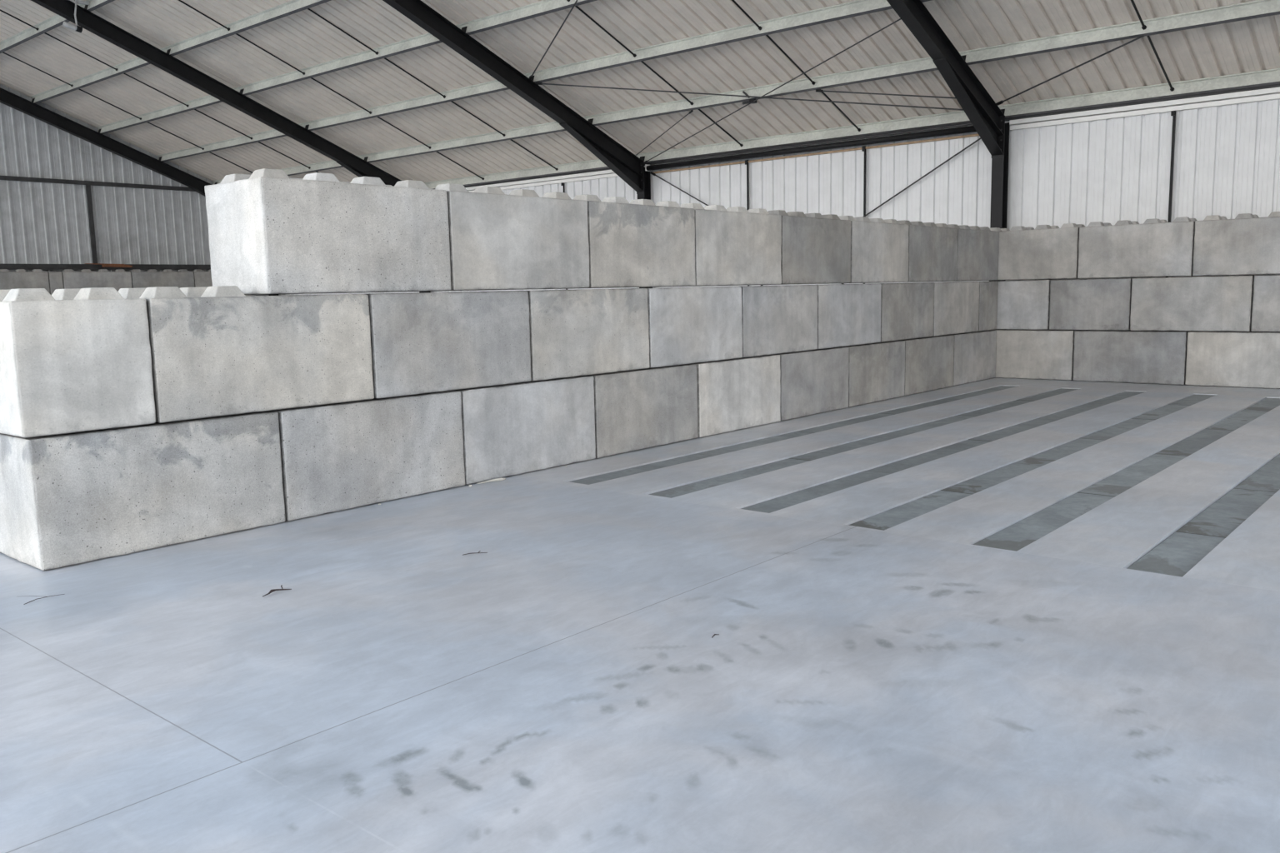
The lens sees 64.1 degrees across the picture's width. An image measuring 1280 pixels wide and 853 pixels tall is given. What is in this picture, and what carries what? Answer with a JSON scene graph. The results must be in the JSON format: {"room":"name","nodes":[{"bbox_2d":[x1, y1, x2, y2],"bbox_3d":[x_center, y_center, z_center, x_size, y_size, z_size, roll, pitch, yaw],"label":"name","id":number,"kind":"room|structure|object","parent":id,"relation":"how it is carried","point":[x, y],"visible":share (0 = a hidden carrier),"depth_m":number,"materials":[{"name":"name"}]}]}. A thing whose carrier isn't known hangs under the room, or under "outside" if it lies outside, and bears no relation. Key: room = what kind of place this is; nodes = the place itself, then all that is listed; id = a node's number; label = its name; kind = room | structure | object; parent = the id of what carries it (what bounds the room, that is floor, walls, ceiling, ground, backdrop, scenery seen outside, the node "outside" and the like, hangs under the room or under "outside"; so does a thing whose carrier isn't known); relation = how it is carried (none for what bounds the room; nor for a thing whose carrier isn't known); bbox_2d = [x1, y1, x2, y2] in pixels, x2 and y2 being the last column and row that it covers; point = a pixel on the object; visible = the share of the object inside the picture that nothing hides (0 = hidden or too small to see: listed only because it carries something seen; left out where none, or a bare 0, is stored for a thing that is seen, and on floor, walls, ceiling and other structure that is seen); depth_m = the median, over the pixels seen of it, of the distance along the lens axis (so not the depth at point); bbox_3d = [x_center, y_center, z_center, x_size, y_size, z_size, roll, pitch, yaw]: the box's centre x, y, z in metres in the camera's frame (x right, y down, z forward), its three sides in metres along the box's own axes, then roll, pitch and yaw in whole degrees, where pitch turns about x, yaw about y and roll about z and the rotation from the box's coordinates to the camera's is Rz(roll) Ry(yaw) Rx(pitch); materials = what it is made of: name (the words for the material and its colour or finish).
{"room":"storage warehouse","nodes":[
{"label":"storage warehouse","id":0,"kind":"room"},
{"bbox_2d":[84,263,132,267],"bbox_3d":[-15.016,-4.560,28.927,0.095,0.105,1.260,5,10,40],"label":"board","id":1,"kind":"object","parent":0,"point":[102,264],"visible":1,"depth_m":29.00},
{"bbox_2d":[0,84,269,295],"bbox_3d":[-18.809,-6.524,24.793,0.038,10.276,21.250,5,10,40],"label":"wall","id":2,"kind":"structure","parent":0,"point":[41,222],"depth_m":28.61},
{"bbox_2d":[0,377,1279,852],"bbox_3d":[-4.774,-0.120,13.690,37.020,0.060,21.700,5,10,40],"label":"floor","id":3,"kind":"structure","parent":0,"point":[912,686],"depth_m":4.32,"materials":[{"name":"concrete"}]},
{"bbox_2d":[0,87,278,295],"bbox_3d":[-18.634,-6.401,24.670,0.300,10.059,21.065,5,10,40],"label":"frame","id":4,"kind":"object","parent":3,"relation":"on","point":[10,99],"visible":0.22,"depth_m":28.64,"materials":[{"name":"black paint"}]},
{"bbox_2d":[0,175,194,191],"bbox_3d":[-16.266,-6.667,27.663,0.080,0.110,12.900,5,10,40],"label":"rail","id":5,"kind":"object","parent":4,"relation":"attached to","point":[2,177],"visible":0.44,"depth_m":28.69,"materials":[{"name":"grey metal"}]},
{"bbox_2d":[0,264,210,269],"bbox_3d":[-16.118,-4.354,27.888,0.200,0.160,12.900,5,10,40],"label":"rail","id":6,"kind":"object","parent":4,"relation":"attached to","point":[9,267],"visible":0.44,"depth_m":28.76,"materials":[{"name":"grey metal"}]},
{"bbox_2d":[85,185,97,263],"bbox_3d":[-15.417,-5.672,28.764,0.070,2.190,0.110,5,10,40],"label":"post","id":7,"kind":"object","parent":6,"relation":"on","point":[88,192],"visible":1,"depth_m":28.73,"materials":[{"name":"grey metal"}]},
{"bbox_2d":[0,410,285,570],"bbox_3d":[-3.298,0.346,6.789,0.788,0.782,1.575,5,10,40],"label":"concrete block","id":8,"kind":"object","parent":3,"relation":"on","point":[67,499],"visible":0.88,"depth_m":6.37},
{"bbox_2d":[0,287,155,438],"bbox_3d":[-3.597,-0.425,6.354,0.788,0.854,0.770,5,10,40],"label":"concrete block","id":9,"kind":"object","parent":8,"relation":"on","point":[78,360],"visible":1,"depth_m":6.05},
{"bbox_2d":[117,285,374,423],"bbox_3d":[-2.817,-0.564,7.259,0.788,0.854,1.611,5,10,40],"label":"concrete block","id":10,"kind":"object","parent":8,"relation":"on","point":[216,351],"visible":0.82,"depth_m":6.90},
{"bbox_2d":[204,168,451,294],"bbox_3d":[-2.316,-1.443,7.749,0.788,0.855,1.585,5,10,40],"label":"concrete block","id":11,"kind":"object","parent":10,"relation":"on","point":[271,232],"visible":0.95,"depth_m":7.31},
{"bbox_2d":[30,0,430,292],"bbox_3d":[-12.702,-5.853,19.635,0.300,10.059,21.065,5,10,40],"label":"frame","id":12,"kind":"object","parent":3,"relation":"on","point":[86,19],"visible":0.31,"depth_m":23.00,"materials":[{"name":"black paint"}]},
{"bbox_2d":[62,0,89,32],"bbox_3d":[-11.383,-8.292,20.655,0.126,0.637,0.529,5,10,40],"label":"hanging lamp","id":13,"kind":"object","parent":12,"relation":"hanging from","point":[76,27],"visible":1,"depth_m":20.65,"materials":[{"name":"metal"}]},
{"bbox_2d":[270,390,464,521],"bbox_3d":[-2.257,0.163,7.994,0.788,0.782,1.607,5,10,40],"label":"concrete block","id":14,"kind":"object","parent":3,"relation":"on","point":[342,456],"visible":0.68,"depth_m":7.66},
{"bbox_2d":[366,290,531,398],"bbox_3d":[-1.761,-0.714,8.478,0.788,0.784,1.605,5,10,40],"label":"concrete block","id":15,"kind":"object","parent":14,"relation":"on","point":[422,342],"visible":0.76,"depth_m":8.14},
{"bbox_2d":[429,183,589,291],"bbox_3d":[-1.277,-1.626,8.951,0.788,0.855,1.590,5,10,40],"label":"concrete block","id":16,"kind":"object","parent":15,"relation":"on","point":[522,239],"visible":0.75,"depth_m":8.62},
{"bbox_2d":[382,0,652,288],"bbox_3d":[-6.702,-5.299,14.541,0.300,10.059,21.065,5,10,40],"label":"frame","id":17,"kind":"object","parent":3,"relation":"on","point":[624,163],"visible":0.89,"depth_m":19.85,"materials":[{"name":"black paint"}]},
{"bbox_2d":[529,0,577,79],"bbox_3d":[-1.560,-6.763,18.055,0.049,0.642,3.222,-4,8,-20],"label":"rod","id":18,"kind":"object","parent":17,"relation":"attached to","point":[576,2],"visible":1,"depth_m":17.89,"materials":[{"name":"grey metal"}]},
{"bbox_2d":[451,375,595,484],"bbox_3d":[-1.222,-0.021,9.199,0.788,0.782,1.568,5,10,40],"label":"concrete block","id":19,"kind":"object","parent":3,"relation":"on","point":[512,429],"visible":0.56,"depth_m":8.88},
{"bbox_2d":[526,288,649,381],"bbox_3d":[-0.721,-0.899,9.686,0.788,0.784,1.581,5,10,40],"label":"concrete block","id":20,"kind":"object","parent":19,"relation":"on","point":[581,332],"visible":0.71,"depth_m":9.36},
{"bbox_2d":[564,194,695,289],"bbox_3d":[-0.241,-1.810,10.153,0.788,0.855,1.580,5,10,40],"label":"concrete block","id":21,"kind":"object","parent":20,"relation":"on","point":[639,242],"visible":0.65,"depth_m":9.83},
{"bbox_2d":[586,364,698,458],"bbox_3d":[-0.197,-0.203,10.388,0.788,0.782,1.568,5,10,40],"label":"concrete block","id":22,"kind":"object","parent":3,"relation":"on","point":[635,410],"visible":0.56,"depth_m":10.07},
{"bbox_2d":[647,286,742,368],"bbox_3d":[0.314,-1.082,10.885,0.788,0.784,1.583,5,10,40],"label":"concrete block","id":23,"kind":"object","parent":22,"relation":"on","point":[687,325],"visible":0.68,"depth_m":10.57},
{"bbox_2d":[655,203,781,287],"bbox_3d":[0.802,-1.995,11.367,0.788,0.855,1.619,5,10,40],"label":"concrete block","id":24,"kind":"object","parent":23,"relation":"on","point":[736,246],"visible":0.66,"depth_m":11.05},
{"bbox_2d":[690,355,780,437],"bbox_3d":[0.833,-0.383,11.571,0.788,0.782,1.566,5,10,40],"label":"concrete block","id":25,"kind":"object","parent":3,"relation":"on","point":[734,394],"visible":0.54,"depth_m":11.25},
{"bbox_2d":[740,285,817,357],"bbox_3d":[1.349,-1.265,12.085,0.788,0.784,1.584,5,10,40],"label":"concrete block","id":26,"kind":"object","parent":25,"relation":"on","point":[776,319],"visible":0.67,"depth_m":11.77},
{"bbox_2d":[745,160,749,285],"bbox_3d":[2.223,-3.392,21.171,0.062,4.140,0.045,5,10,40],"label":"wall post","id":27,"kind":"object","parent":3,"relation":"on","point":[746,161],"visible":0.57,"depth_m":20.97,"materials":[{"name":"metal"}]},
{"bbox_2d":[569,385,1014,484],"bbox_3d":[2.561,-0.050,12.012,0.276,0.037,9.506,5,10,40],"label":"floor strip","id":28,"kind":"object","parent":3,"relation":"on","point":[632,471],"visible":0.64,"depth_m":10.54,"materials":[{"name":"concrete"}]},
{"bbox_2d":[772,346,849,420],"bbox_3d":[1.864,-0.566,12.767,0.788,0.782,1.590,5,10,40],"label":"concrete block","id":29,"kind":"object","parent":3,"relation":"on","point":[812,382],"visible":0.49,"depth_m":12.46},
{"bbox_2d":[817,283,881,349],"bbox_3d":[2.399,-1.450,13.299,0.788,0.784,1.622,5,10,40],"label":"concrete block","id":30,"kind":"object","parent":29,"relation":"on","point":[848,314],"visible":0.62,"depth_m":12.98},
{"bbox_2d":[742,210,850,285],"bbox_3d":[1.854,-2.181,12.584,0.788,0.855,1.596,5,10,40],"label":"concrete block","id":31,"kind":"object","parent":30,"relation":"on","point":[816,247],"visible":0.7,"depth_m":12.27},
{"bbox_2d":[827,215,909,284],"bbox_3d":[2.900,-2.365,13.789,0.788,0.855,1.593,5,10,40],"label":"concrete block","id":32,"kind":"object","parent":30,"relation":"on","point":[879,247],"visible":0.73,"depth_m":13.47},
{"bbox_2d":[648,388,1077,498],"bbox_3d":[3.229,0.014,11.425,0.274,0.038,9.536,5,10,40],"label":"floor strip","id":33,"kind":"object","parent":3,"relation":"on","point":[698,486],"visible":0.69,"depth_m":9.88,"materials":[{"name":"concrete"}]},
{"bbox_2d":[861,145,865,284],"bbox_3d":[4.246,-3.205,19.454,0.062,4.140,0.045,5,10,40],"label":"wall post","id":34,"kind":"object","parent":3,"relation":"on","point":[863,147],"visible":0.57,"depth_m":19.25,"materials":[{"name":"metal"}]},
{"bbox_2d":[847,340,904,407],"bbox_3d":[2.899,-0.749,13.966,0.788,0.782,1.574,5,10,40],"label":"concrete block","id":35,"kind":"object","parent":3,"relation":"on","point":[877,371],"visible":0.48,"depth_m":13.66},
{"bbox_2d":[899,335,954,395],"bbox_3d":[3.940,-0.933,15.173,0.788,0.782,1.612,5,10,40],"label":"concrete block","id":36,"kind":"object","parent":3,"relation":"on","point":[928,361],"visible":0.45,"depth_m":14.86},
{"bbox_2d":[880,282,934,342],"bbox_3d":[3.454,-1.636,14.520,0.788,0.784,1.604,5,10,40],"label":"concrete block","id":37,"kind":"object","parent":36,"relation":"on","point":[907,309],"visible":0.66,"depth_m":14.22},
{"bbox_2d":[874,220,958,283],"bbox_3d":[3.947,-2.550,15.005,0.788,0.855,1.613,5,10,40],"label":"concrete block","id":38,"kind":"object","parent":37,"relation":"on","point":[932,247],"visible":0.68,"depth_m":14.70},
{"bbox_2d":[740,391,1143,513],"bbox_3d":[3.900,0.077,10.843,0.273,0.038,9.556,5,10,40],"label":"floor strip","id":39,"kind":"object","parent":3,"relation":"on","point":[783,502],"visible":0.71,"depth_m":9.23,"materials":[{"name":"concrete"}]},
{"bbox_2d":[886,0,1009,281],"bbox_3d":[-0.654,-4.740,9.407,0.300,10.059,21.065,5,10,40],"label":"frame","id":40,"kind":"object","parent":3,"relation":"on","point":[987,119],"visible":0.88,"depth_m":16.29,"materials":[{"name":"black paint"}]},
{"bbox_2d":[650,171,844,284],"bbox_3d":[3.198,-3.297,20.229,7.678,4.084,0.051,5,10,40],"label":"rod","id":41,"kind":"object","parent":40,"relation":"attached to","point":[651,172],"visible":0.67,"depth_m":21.98,"materials":[{"name":"grey metal"}]},
{"bbox_2d":[535,82,963,110],"bbox_3d":[1.902,-5.957,18.433,8.252,1.178,0.048,1,8,19],"label":"rod","id":42,"kind":"object","parent":40,"relation":"attached to","point":[537,83],"visible":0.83,"depth_m":18.39,"materials":[{"name":"grey metal"}]},
{"bbox_2d":[643,18,900,163],"bbox_3d":[2.011,-5.867,18.563,0.042,1.196,8.264,-5,9,-28],"label":"rod","id":43,"kind":"object","parent":40,"relation":"attached to","point":[645,162],"visible":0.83,"depth_m":17.62,"materials":[{"name":"grey metal"}]},
{"bbox_2d":[645,125,976,171],"bbox_3d":[3.095,-5.388,19.885,7.718,0.140,0.140,5,10,40],"label":"strut","id":44,"kind":"object","parent":40,"relation":"attached to","point":[970,128],"visible":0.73,"depth_m":19.55,"materials":[{"name":"black paint"}]},
{"bbox_2d":[760,137,980,285],"bbox_3d":[3.219,-3.343,20.263,7.710,4.167,0.055,5,10,40],"label":"rod","id":45,"kind":"object","parent":40,"relation":"attached to","point":[978,139],"visible":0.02,"depth_m":18.43,"materials":[{"name":"grey metal"}]},
{"bbox_2d":[995,35,1143,105],"bbox_3d":[6.454,-5.378,15.580,0.053,0.501,2.788,-5,8,-24],"label":"rod","id":46,"kind":"object","parent":40,"relation":"attached to","point":[1140,37],"visible":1,"depth_m":15.47,"materials":[{"name":"grey metal"}]},
{"bbox_2d":[951,330,996,386],"bbox_3d":[5.009,-1.122,16.415,0.788,0.782,1.662,5,10,40],"label":"concrete block","id":47,"kind":"object","parent":3,"relation":"on","point":[974,353],"visible":0.43,"depth_m":16.11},
{"bbox_2d":[933,281,979,336],"bbox_3d":[4.511,-1.824,15.748,0.788,0.784,1.634,5,10,40],"label":"concrete block","id":48,"kind":"object","parent":47,"relation":"on","point":[956,304],"visible":0.52,"depth_m":15.44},
{"bbox_2d":[918,224,999,282],"bbox_3d":[4.995,-2.736,16.223,0.788,0.855,1.598,5,10,40],"label":"concrete block","id":49,"kind":"object","parent":48,"relation":"on","point":[977,247],"visible":0.54,"depth_m":15.93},
{"bbox_2d":[978,280,998,331],"bbox_3d":[5.292,-1.962,16.651,0.788,0.784,0.746,5,10,40],"label":"concrete block","id":50,"kind":"object","parent":47,"relation":"on","point":[987,314],"visible":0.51,"depth_m":16.37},
{"bbox_2d":[849,394,1214,530],"bbox_3d":[4.566,0.139,10.274,0.277,0.038,9.561,5,10,40],"label":"floor strip","id":51,"kind":"object","parent":3,"relation":"on","point":[883,521],"visible":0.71,"depth_m":8.53,"materials":[{"name":"concrete"}]},
{"bbox_2d":[995,329,1079,380],"bbox_3d":[6.421,-1.208,16.828,1.591,0.782,0.788,5,10,40],"label":"concrete block","id":52,"kind":"object","parent":3,"relation":"on","point":[1022,354],"visible":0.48,"depth_m":16.39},
{"bbox_2d":[996,280,1050,329],"bbox_3d":[6.107,-2.022,16.975,1.588,0.784,0.788,5,10,40],"label":"concrete block","id":53,"kind":"object","parent":52,"relation":"on","point":[1022,305],"visible":0.47,"depth_m":16.42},
{"bbox_2d":[989,223,1084,280],"bbox_3d":[6.401,-2.817,16.599,1.589,0.855,0.788,5,10,40],"label":"concrete block","id":54,"kind":"object","parent":53,"relation":"on","point":[1044,252],"visible":0.58,"depth_m":16.18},
{"bbox_2d":[972,398,1279,551],"bbox_3d":[5.213,0.201,9.708,0.282,0.038,9.586,5,10,40],"label":"floor strip","id":55,"kind":"object","parent":3,"relation":"on","point":[1024,532],"visible":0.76,"depth_m":7.86,"materials":[{"name":"concrete"}]},
{"bbox_2d":[1072,330,1193,384],"bbox_3d":[7.639,-1.095,15.794,1.587,0.782,0.788,5,10,40],"label":"concrete block","id":56,"kind":"object","parent":3,"relation":"on","point":[1129,357],"visible":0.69,"depth_m":15.47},
{"bbox_2d":[1049,278,1132,330],"bbox_3d":[7.172,-1.924,16.070,1.190,0.784,0.788,5,10,40],"label":"concrete block","id":57,"kind":"object","parent":56,"relation":"on","point":[1075,304],"visible":0.84,"depth_m":15.75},
{"bbox_2d":[1165,110,1176,277],"bbox_3d":[8.269,-2.833,16.039,0.062,4.140,0.045,5,10,40],"label":"wall post","id":58,"kind":"object","parent":3,"relation":"on","point":[1172,112],"visible":0.57,"depth_m":15.87,"materials":[{"name":"metal"}]},
{"bbox_2d":[1126,453,1279,577],"bbox_3d":[5.879,0.265,9.130,0.284,0.038,9.606,5,10,40],"label":"floor strip","id":59,"kind":"object","parent":3,"relation":"on","point":[1177,555],"visible":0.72,"depth_m":6.55,"materials":[{"name":"concrete"}]},
{"bbox_2d":[1185,330,1279,389],"bbox_3d":[8.854,-0.983,14.762,1.586,0.782,0.788,5,10,40],"label":"concrete block","id":60,"kind":"object","parent":3,"relation":"on","point":[1250,359],"visible":0.89,"depth_m":14.58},
{"bbox_2d":[1130,275,1254,331],"bbox_3d":[8.235,-1.826,15.168,1.581,0.784,0.788,5,10,40],"label":"concrete block","id":61,"kind":"object","parent":60,"relation":"on","point":[1223,303],"visible":0.88,"depth_m":14.84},
{"bbox_2d":[1077,216,1196,278],"bbox_3d":[7.620,-2.704,15.565,1.593,0.855,0.788,5,10,40],"label":"concrete block","id":62,"kind":"object","parent":61,"relation":"on","point":[1154,247],"visible":0.89,"depth_m":15.25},
{"bbox_3d":[10.070,-0.871,13.730,1.588,0.782,0.788,5,10,40],"label":"concrete block","id":63,"kind":"object","parent":3,"relation":"on","visible":0},
{"bbox_2d":[1250,275,1279,331],"bbox_3d":[9.451,-1.713,14.136,1.593,0.784,0.788,5,10,40],"label":"concrete block","id":64,"kind":"object","parent":63,"relation":"on","point":[1266,300],"visible":1,"depth_m":14.24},
{"bbox_2d":[1192,211,1279,275],"bbox_3d":[8.841,-2.591,14.529,1.592,0.855,0.788,5,10,40],"label":"concrete block","id":65,"kind":"object","parent":64,"relation":"on","point":[1248,243],"visible":1,"depth_m":14.39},
{"bbox_3d":[-16.793,-1.977,26.267,0.788,0.782,1.768,5,10,40],"label":"concrete block","id":66,"kind":"object","parent":3,"relation":"on","visible":0},
{"bbox_3d":[-16.291,-2.855,26.763,0.788,0.784,1.768,5,10,40],"label":"concrete block","id":67,"kind":"object","parent":66,"relation":"on","visible":0},
{"bbox_2d":[0,269,49,293],"bbox_3d":[-16.357,-3.660,26.598,0.788,0.835,1.578,5,10,40],"label":"concrete block","id":68,"kind":"object","parent":67,"relation":"on","point":[20,278],"visible":0.55,"depth_m":26.48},
{"bbox_2d":[47,271,63,295],"bbox_3d":[-15.730,-3.736,27.328,0.788,0.765,0.328,5,10,40],"label":"concrete block","id":69,"kind":"object","parent":67,"relation":"on","point":[55,278],"visible":0.38,"depth_m":27.03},
{"bbox_3d":[-15.638,-2.181,27.606,0.788,0.782,1.768,5,10,40],"label":"concrete block","id":70,"kind":"object","parent":3,"relation":"on","visible":0},
{"bbox_3d":[-15.135,-3.060,28.102,0.788,0.784,1.768,5,10,40],"label":"concrete block","id":71,"kind":"object","parent":70,"relation":"on","visible":0},
{"bbox_2d":[61,269,132,291],"bbox_3d":[-15.039,-3.893,28.124,0.788,0.835,1.778,5,10,40],"label":"concrete block","id":72,"kind":"object","parent":71,"relation":"on","point":[118,279],"visible":0.52,"depth_m":27.82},
{"bbox_3d":[-14.483,-2.385,28.944,0.788,0.782,1.768,5,10,40],"label":"concrete block","id":73,"kind":"object","parent":3,"relation":"on","visible":0},
{"bbox_3d":[-13.980,-3.264,29.440,0.788,0.784,1.768,5,10,40],"label":"concrete block","id":74,"kind":"object","parent":73,"relation":"on","visible":0},
{"bbox_2d":[130,269,194,288],"bbox_3d":[-13.881,-4.098,29.467,0.788,0.835,1.768,5,10,40],"label":"concrete block","id":75,"kind":"object","parent":74,"relation":"on","point":[151,278],"visible":0.43,"depth_m":29.16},
{"bbox_3d":[-12.172,-2.794,31.622,0.788,0.782,1.768,5,10,40],"label":"concrete block","id":76,"kind":"object","parent":3,"relation":"on","visible":0},
{"bbox_3d":[-12.825,-3.468,30.779,0.788,0.784,1.768,5,10,40],"label":"concrete block","id":77,"kind":"object","parent":76,"relation":"on","visible":0},
{"bbox_2d":[193,269,252,296],"bbox_3d":[-12.719,-4.303,30.813,0.788,0.835,1.788,5,10,40],"label":"concrete block","id":78,"kind":"object","parent":77,"relation":"on","point":[202,279],"visible":0.19,"depth_m":30.06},
{"bbox_2d":[0,0,1279,182],"bbox_3d":[-4.808,-7.411,12.701,36.820,5.949,21.467,5,10,40],"label":"ceiling","id":79,"kind":"structure","parent":0,"point":[302,39],"depth_m":19.56,"materials":[{"name":"metal"}]},
{"bbox_2d":[0,0,114,53],"bbox_3d":[-7.037,-8.205,17.308,27.270,0.212,0.088,5,10,40],"label":"purlin","id":80,"kind":"object","parent":79,"relation":"attached to","point":[56,21],"visible":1,"depth_m":22.52,"materials":[{"name":"metal"}]},
{"bbox_2d":[29,0,331,104],"bbox_3d":[-5.959,-7.771,18.625,27.270,0.212,0.088,5,10,40],"label":"purlin","id":81,"kind":"object","parent":79,"relation":"attached to","point":[292,7],"visible":1,"depth_m":21.45,"materials":[{"name":"metal"}]},
{"bbox_2d":[2,51,73,86],"bbox_3d":[-14.723,-8.734,24.995,0.058,0.642,1.585,5,10,40],"label":"rod","id":82,"kind":"object","parent":81,"relation":"attached to","point":[72,85],"visible":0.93,"depth_m":24.98,"materials":[{"name":"black paint"}]},
{"bbox_2d":[45,32,117,70],"bbox_3d":[-12.746,-8.551,23.317,0.058,0.642,1.585,5,10,40],"label":"rod","id":83,"kind":"object","parent":81,"relation":"attached to","point":[116,69],"visible":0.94,"depth_m":23.31,"materials":[{"name":"black paint"}]},
{"bbox_2d":[178,0,229,30],"bbox_3d":[-8.769,-8.183,19.941,0.058,0.642,1.585,5,10,40],"label":"rod","id":84,"kind":"object","parent":81,"relation":"attached to","point":[181,1],"visible":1,"depth_m":20.16,"materials":[{"name":"black paint"}]},
{"bbox_2d":[95,0,597,134],"bbox_3d":[-4.882,-7.337,19.942,27.270,0.212,0.088,5,10,40],"label":"purlin","id":85,"kind":"object","parent":79,"relation":"attached to","point":[545,7],"visible":1,"depth_m":20.54,"materials":[{"name":"metal"}]},
{"bbox_2d":[123,73,189,107],"bbox_3d":[-11.668,-8.117,24.634,0.058,0.642,1.585,5,10,40],"label":"rod","id":86,"kind":"object","parent":85,"relation":"attached to","point":[187,105],"visible":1,"depth_m":24.65,"materials":[{"name":"black paint"}]},
{"bbox_2d":[235,33,304,74],"bbox_3d":[-7.691,-7.749,21.258,0.058,0.642,1.585,5,10,40],"label":"rod","id":87,"kind":"object","parent":85,"relation":"attached to","point":[242,37],"visible":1,"depth_m":21.27,"materials":[{"name":"black paint"}]},
{"bbox_2d":[307,8,378,54],"bbox_3d":[-5.691,-7.564,19.560,0.058,0.642,1.585,5,10,40],"label":"rod","id":88,"kind":"object","parent":85,"relation":"attached to","point":[309,9],"visible":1,"depth_m":19.56,"materials":[{"name":"black paint"}]},
{"bbox_2d":[156,0,931,161],"bbox_3d":[-0.192,-6.569,18.192,36.770,0.212,0.088,5,10,40],"label":"purlin","id":89,"kind":"object","parent":79,"relation":"attached to","point":[857,7],"visible":0.9,"depth_m":18.61,"materials":[{"name":"metal"}]},
{"bbox_2d":[310,77,371,114],"bbox_3d":[-6.613,-7.315,22.574,0.058,0.642,1.585,5,10,40],"label":"rod","id":90,"kind":"object","parent":89,"relation":"attached to","point":[317,81],"visible":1,"depth_m":22.60,"materials":[{"name":"black paint"}]},
{"bbox_2d":[384,57,445,98],"bbox_3d":[-4.613,-7.130,20.877,0.058,0.642,1.585,5,10,40],"label":"rod","id":91,"kind":"object","parent":89,"relation":"attached to","point":[387,59],"visible":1,"depth_m":20.89,"materials":[{"name":"black paint"}]},
{"bbox_2d":[575,5,636,57],"bbox_3d":[-0.597,-6.759,17.467,0.058,0.642,1.585,5,10,40],"label":"rod","id":92,"kind":"object","parent":89,"relation":"attached to","point":[577,7],"visible":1,"depth_m":17.47,"materials":[{"name":"black paint"}]},
{"bbox_2d":[731,0,762,29],"bbox_3d":[1.419,-6.572,15.756,0.058,0.642,1.585,5,10,40],"label":"rod","id":93,"kind":"object","parent":89,"relation":"attached to","point":[760,27],"visible":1,"depth_m":16.10,"materials":[{"name":"black paint"}]},
{"bbox_2d":[211,0,1279,184],"bbox_3d":[0.886,-6.135,19.509,36.770,0.212,0.088,5,10,40],"label":"purlin","id":94,"kind":"object","parent":79,"relation":"attached to","point":[1258,8],"visible":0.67,"depth_m":16.90,"materials":[{"name":"metal"}]},
{"bbox_2d":[451,101,504,136],"bbox_3d":[-3.535,-6.696,22.193,0.058,0.642,1.585,5,10,40],"label":"rod","id":95,"kind":"object","parent":94,"relation":"attached to","point":[455,103],"visible":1,"depth_m":22.22,"materials":[{"name":"black paint"}]},
{"bbox_2d":[640,60,693,104],"bbox_3d":[0.480,-6.325,18.784,0.058,0.642,1.585,5,10,40],"label":"rod","id":96,"kind":"object","parent":94,"relation":"attached to","point":[642,62],"visible":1,"depth_m":18.79,"materials":[{"name":"black paint"}]},
{"bbox_2d":[765,35,815,84],"bbox_3d":[2.497,-6.138,17.073,0.058,0.642,1.585,5,10,40],"label":"rod","id":97,"kind":"object","parent":94,"relation":"attached to","point":[813,82],"visible":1,"depth_m":17.06,"materials":[{"name":"black paint"}]},
{"bbox_2d":[815,89,955,99],"bbox_3d":[4.308,-5.609,17.278,2.675,0.387,0.044,1,8,19],"label":"rod","id":98,"kind":"object","parent":94,"relation":"attached to","point":[817,90],"visible":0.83,"depth_m":17.33,"materials":[{"name":"grey metal"}]},
{"bbox_2d":[1130,0,1146,29],"bbox_3d":[6.527,-5.766,13.651,0.058,0.642,1.585,5,10,40],"label":"rod","id":99,"kind":"object","parent":94,"relation":"attached to","point":[1144,27],"visible":1,"depth_m":14.02,"materials":[{"name":"black paint"}]},
{"bbox_2d":[424,68,1279,189],"bbox_3d":[1.957,-5.703,20.817,36.770,0.212,0.088,5,10,40],"label":"purlin","id":100,"kind":"object","parent":79,"relation":"attached to","point":[1269,77],"visible":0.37,"depth_m":18.25,"materials":[{"name":"metal"}]},
{"bbox_2d":[697,109,743,146],"bbox_3d":[1.555,-5.892,20.097,0.058,0.639,1.575,5,10,40],"label":"rod","id":101,"kind":"object","parent":100,"relation":"attached to","point":[700,110],"visible":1,"depth_m":20.14,"materials":[{"name":"black paint"}]},
{"bbox_2d":[819,89,860,131],"bbox_3d":[3.571,-5.705,18.385,0.058,0.639,1.575,5,10,40],"label":"rod","id":102,"kind":"object","parent":100,"relation":"attached to","point":[823,93],"visible":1,"depth_m":18.50,"materials":[{"name":"black paint"}]},
{"bbox_2d":[1146,35,1174,91],"bbox_3d":[7.601,-5.333,14.964,0.058,0.639,1.575,5,10,40],"label":"rod","id":103,"kind":"object","parent":100,"relation":"attached to","point":[1172,88],"visible":1,"depth_m":15.00,"materials":[{"name":"black paint"}]},
{"bbox_2d":[278,93,1279,295],"bbox_3d":[2.147,-3.564,21.312,36.820,4.446,0.038,5,10,40],"label":"wall","id":104,"kind":"structure","parent":0,"point":[1227,158],"depth_m":17.24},
{"bbox_2d":[465,165,644,192],"bbox_3d":[-2.834,-5.963,25.136,7.670,0.155,0.113,5,10,40],"label":"trim","id":105,"kind":"structure","parent":104,"relation":"attached to","point":[607,172],"depth_m":24.47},
{"bbox_2d":[652,133,979,173],"bbox_3d":[3.211,-5.320,20.056,7.733,0.035,0.053,5,10,40],"label":"trim","id":106,"kind":"structure","parent":104,"relation":"attached to","point":[970,135],"depth_m":19.73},
{"bbox_2d":[464,84,1279,187],"bbox_3d":[5.096,-5.336,18.367,28.780,0.045,0.143,5,10,40],"label":"trim","id":107,"kind":"structure","parent":104,"relation":"attached to","point":[1273,85],"depth_m":18.49,"materials":[{"name":"grey metal"}]},
{"bbox_2d":[1009,86,1279,130],"bbox_3d":[11.174,-4.668,13.243,12.827,0.155,0.113,5,10,40],"label":"trim","id":108,"kind":"structure","parent":104,"relation":"attached to","point":[1265,92],"depth_m":15.93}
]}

